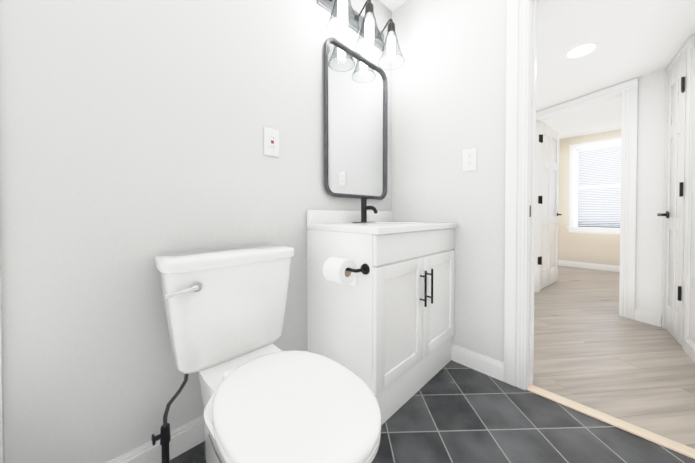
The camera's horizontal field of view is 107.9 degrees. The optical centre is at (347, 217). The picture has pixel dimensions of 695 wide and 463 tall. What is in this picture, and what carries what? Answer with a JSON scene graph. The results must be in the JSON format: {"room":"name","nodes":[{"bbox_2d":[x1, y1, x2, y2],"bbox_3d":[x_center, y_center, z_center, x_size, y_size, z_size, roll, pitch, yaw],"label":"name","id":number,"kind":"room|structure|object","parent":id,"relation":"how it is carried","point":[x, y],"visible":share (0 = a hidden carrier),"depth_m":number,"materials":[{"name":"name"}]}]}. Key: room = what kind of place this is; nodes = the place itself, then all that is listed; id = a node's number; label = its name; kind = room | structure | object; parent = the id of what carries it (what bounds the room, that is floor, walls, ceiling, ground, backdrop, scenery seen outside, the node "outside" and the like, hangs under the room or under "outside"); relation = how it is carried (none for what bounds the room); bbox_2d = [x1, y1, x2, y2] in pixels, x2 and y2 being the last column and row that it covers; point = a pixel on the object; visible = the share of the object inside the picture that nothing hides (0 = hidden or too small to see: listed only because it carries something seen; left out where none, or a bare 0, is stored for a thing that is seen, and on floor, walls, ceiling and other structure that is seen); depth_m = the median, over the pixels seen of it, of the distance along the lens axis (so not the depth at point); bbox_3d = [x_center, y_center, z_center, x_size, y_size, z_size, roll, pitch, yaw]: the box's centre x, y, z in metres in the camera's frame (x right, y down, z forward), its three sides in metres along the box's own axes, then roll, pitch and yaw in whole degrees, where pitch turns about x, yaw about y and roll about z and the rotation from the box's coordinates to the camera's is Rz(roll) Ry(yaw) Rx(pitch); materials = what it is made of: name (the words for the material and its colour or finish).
{"room":"bathroom","nodes":[
{"label":"bathroom","id":0,"kind":"room"},
{"bbox_2d":[0,0,391,462],"bbox_3d":[-0.632,-0.344,1.066,2.830,2.500,0.120,-1,1,-44],"label":"wall","id":1,"kind":"structure","parent":0,"point":[131,140],"depth_m":0.87,"materials":[{"name":"white paint"}]},
{"bbox_2d":[0,242,3,462],"bbox_3d":[-1.224,-0.311,0.395,0.805,2.450,0.014,-1,1,-44],"label":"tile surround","id":2,"kind":"object","parent":1,"relation":"attached to","point":[1,419],"depth_m":0.68,"materials":[{"name":"white tile"}]},
{"bbox_2d":[264,127,278,156],"bbox_3d":[-0.368,-0.366,1.232,0.080,0.133,0.009,-1,1,-44],"label":"outlet","id":3,"kind":"object","parent":1,"relation":"attached to","point":[271,142],"visible":1,"depth_m":1.23,"materials":[{"name":"plastic"}]},
{"bbox_2d":[107,344,503,462],"bbox_3d":[-0.036,0.857,1.046,1.785,0.098,0.760,-1,1,-44],"label":"baseboard","id":4,"kind":"structure","parent":1,"relation":"attached to","point":[185,437],"depth_m":0.99,"materials":[{"name":"white wood"}]},
{"bbox_2d":[324,37,387,199],"bbox_3d":[0.077,-0.589,1.647,0.585,0.931,0.031,-1,1,-44],"label":"vanity mirror","id":5,"kind":"object","parent":1,"relation":"attached to","point":[355,124],"visible":1,"depth_m":1.62,"materials":[{"name":"metal"}]},
{"bbox_2d":[317,0,404,69],"bbox_3d":[0.117,-1.176,1.543,0.626,0.295,0.225,-1,1,-44],"label":"sconce","id":6,"kind":"object","parent":1,"relation":"attached to","point":[343,11],"visible":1,"depth_m":1.52,"materials":[{"name":"clear glass"}]},
{"bbox_2d":[380,0,407,11],"bbox_3d":[0.021,-1.561,0.381,2.590,0.050,1.750,-1,1,-44],"label":"ceiling","id":7,"kind":"structure","parent":0,"point":[392,5],"depth_m":1.84,"materials":[{"name":"white paint"}]},
{"bbox_2d":[170,360,694,462],"bbox_3d":[0.028,0.939,0.419,2.610,0.050,1.750,-1,1,-44],"label":"floor","id":8,"kind":"structure","parent":0,"point":[451,411],"depth_m":1.06,"materials":[{"name":"tile"}]},
{"bbox_2d":[151,245,381,462],"bbox_3d":[-0.254,0.522,0.786,0.490,0.774,0.796,-1,1,-44],"label":"toilet","id":9,"kind":"object","parent":8,"relation":"on","point":[265,399],"visible":1,"depth_m":0.79,"materials":[{"name":"white ceramic"}]},
{"bbox_2d":[307,210,457,424],"bbox_3d":[0.238,0.430,1.475,0.785,0.941,0.519,-1,1,-44],"label":"bathroom vanity","id":10,"kind":"object","parent":8,"relation":"on","point":[383,329],"visible":0.96,"depth_m":1.23,"materials":[{"name":"paint"}]},
{"bbox_2d":[323,257,369,286],"bbox_3d":[-0.015,0.242,1.093,0.112,0.127,0.196,-1,1,-44],"label":"toilet paper holder","id":11,"kind":"object","parent":10,"relation":"attached to","point":[343,271],"visible":1,"depth_m":1.07,"materials":[{"name":"white paper"}]},
{"bbox_2d":[352,197,377,222],"bbox_3d":[0.131,-0.048,1.549,0.152,0.161,0.135,-1,1,-44],"label":"faucet","id":12,"kind":"object","parent":10,"relation":"on","point":[364,207],"visible":0.98,"depth_m":1.56,"materials":[{"name":"black metal"}]},
{"bbox_2d":[392,0,506,361],"bbox_3d":[1.033,-0.347,1.299,0.120,2.500,1.870,-1,1,-44],"label":"wall","id":13,"kind":"structure","parent":0,"point":[448,91],"depth_m":1.56,"materials":[{"name":"white paint"}]},
{"bbox_2d":[463,148,476,171],"bbox_3d":[0.728,-0.345,1.513,0.016,0.133,0.080,-1,1,-44],"label":"switch plate","id":14,"kind":"object","parent":13,"relation":"attached to","point":[469,159],"visible":1,"depth_m":1.51,"materials":[{"name":"plastic"}]},
{"bbox_2d":[504,0,542,390],"bbox_3d":[1.236,-0.181,1.091,0.158,2.172,0.934,-1,1,-44],"label":"door frame","id":15,"kind":"structure","parent":13,"relation":"attached to","point":[521,60],"depth_m":1.33,"materials":[{"name":"white wood"}]},
{"bbox_2d":[527,384,694,458],"bbox_3d":[1.210,0.900,1.079,0.056,0.011,0.724,-1,1,-44],"label":"trim","id":16,"kind":"structure","parent":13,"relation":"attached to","point":[685,450],"depth_m":1.10,"materials":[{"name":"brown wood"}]},
{"bbox_2d":[542,97,621,138],"bbox_3d":[2.754,-1.415,3.151,3.670,0.050,4.200,-1,1,-44],"label":"ceiling","id":17,"kind":"structure","parent":0,"point":[603,117],"depth_m":3.64,"materials":[{"name":"white paint"}]},
{"bbox_2d":[558,129,620,265],"bbox_3d":[4.026,-0.346,4.404,0.120,2.420,4.200,-1,1,-44],"label":"wall","id":18,"kind":"structure","parent":0,"point":[592,248],"depth_m":4.36,"materials":[{"name":"beige paint"}]},
{"bbox_2d":[558,260,619,271],"bbox_3d":[3.977,0.816,4.371,0.016,0.098,3.960,-1,1,-44],"label":"baseboard","id":19,"kind":"structure","parent":18,"relation":"attached to","point":[614,268],"depth_m":4.25,"materials":[{"name":"white wood"}]},
{"bbox_2d":[567,138,620,233],"bbox_3d":[4.270,-0.496,4.025,0.055,1.530,1.160,-1,1,-44],"label":"bedroom window","id":20,"kind":"structure","parent":18,"relation":"in","point":[594,185],"depth_m":4.20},
{"bbox_2d":[540,68,666,314],"bbox_3d":[2.143,-0.330,3.155,0.120,2.420,2.432,0,1,-24],"label":"wall","id":21,"kind":"structure","parent":0,"point":[650,183],"depth_m":2.12,"materials":[{"name":"white paint"}]},
{"bbox_2d":[538,121,561,289],"bbox_3d":[2.569,-0.139,3.207,0.813,2.013,0.096,-1,1,-37],"label":"bedroom door","id":22,"kind":"structure","parent":21,"relation":"in","point":[548,199],"depth_m":3.21,"materials":[{"name":"white wood"}]},
{"bbox_2d":[534,78,638,319],"bbox_3d":[2.367,-0.161,2.633,0.138,2.095,0.924,0,1,-24],"label":"door frame","id":23,"kind":"structure","parent":21,"relation":"attached to","point":[627,92],"depth_m":2.25,"materials":[{"name":"white wood"}]},
{"bbox_2d":[533,265,694,448],"bbox_3d":[2.500,0.908,2.933,4.440,0.050,4.200,-1,1,-44],"label":"floor","id":24,"kind":"structure","parent":0,"point":[593,349],"depth_m":1.60,"materials":[{"name":"beige wood"}]},
{"bbox_2d":[536,0,694,111],"bbox_3d":[1.679,-1.236,2.380,2.370,0.050,2.308,-1,1,-44],"label":"ceiling","id":25,"kind":"structure","parent":0,"point":[636,38],"depth_m":1.72,"materials":[{"name":"white paint"}]},
{"bbox_2d":[563,41,599,59],"bbox_3d":[1.684,-1.200,1.824,0.196,0.008,0.196,-1,1,-44],"label":"recessed light","id":26,"kind":"object","parent":25,"relation":"in","point":[581,50],"visible":1,"depth_m":1.82,"materials":[{"name":"white plastic"}]},
{"bbox_2d":[689,33,694,342],"bbox_3d":[2.355,-0.307,1.250,0.660,2.420,1.740,1,1,39],"label":"wall","id":27,"kind":"structure","parent":0,"point":[692,301],"depth_m":1.65,"materials":[{"name":"white paint"}]},
{"bbox_2d":[657,52,686,344],"bbox_3d":[2.412,-0.123,1.878,0.102,2.013,0.366,1,1,39],"label":"closet door","id":28,"kind":"structure","parent":27,"relation":"in","point":[675,201],"depth_m":1.85,"materials":[{"name":"white wood"}]},
{"bbox_2d":[662,35,693,350],"bbox_3d":[2.125,-0.145,1.410,0.136,2.092,1.537,1,1,39],"label":"trim","id":29,"kind":"structure","parent":27,"relation":"attached to","point":[688,47],"depth_m":1.69,"materials":[{"name":"white wood"}]}
]}

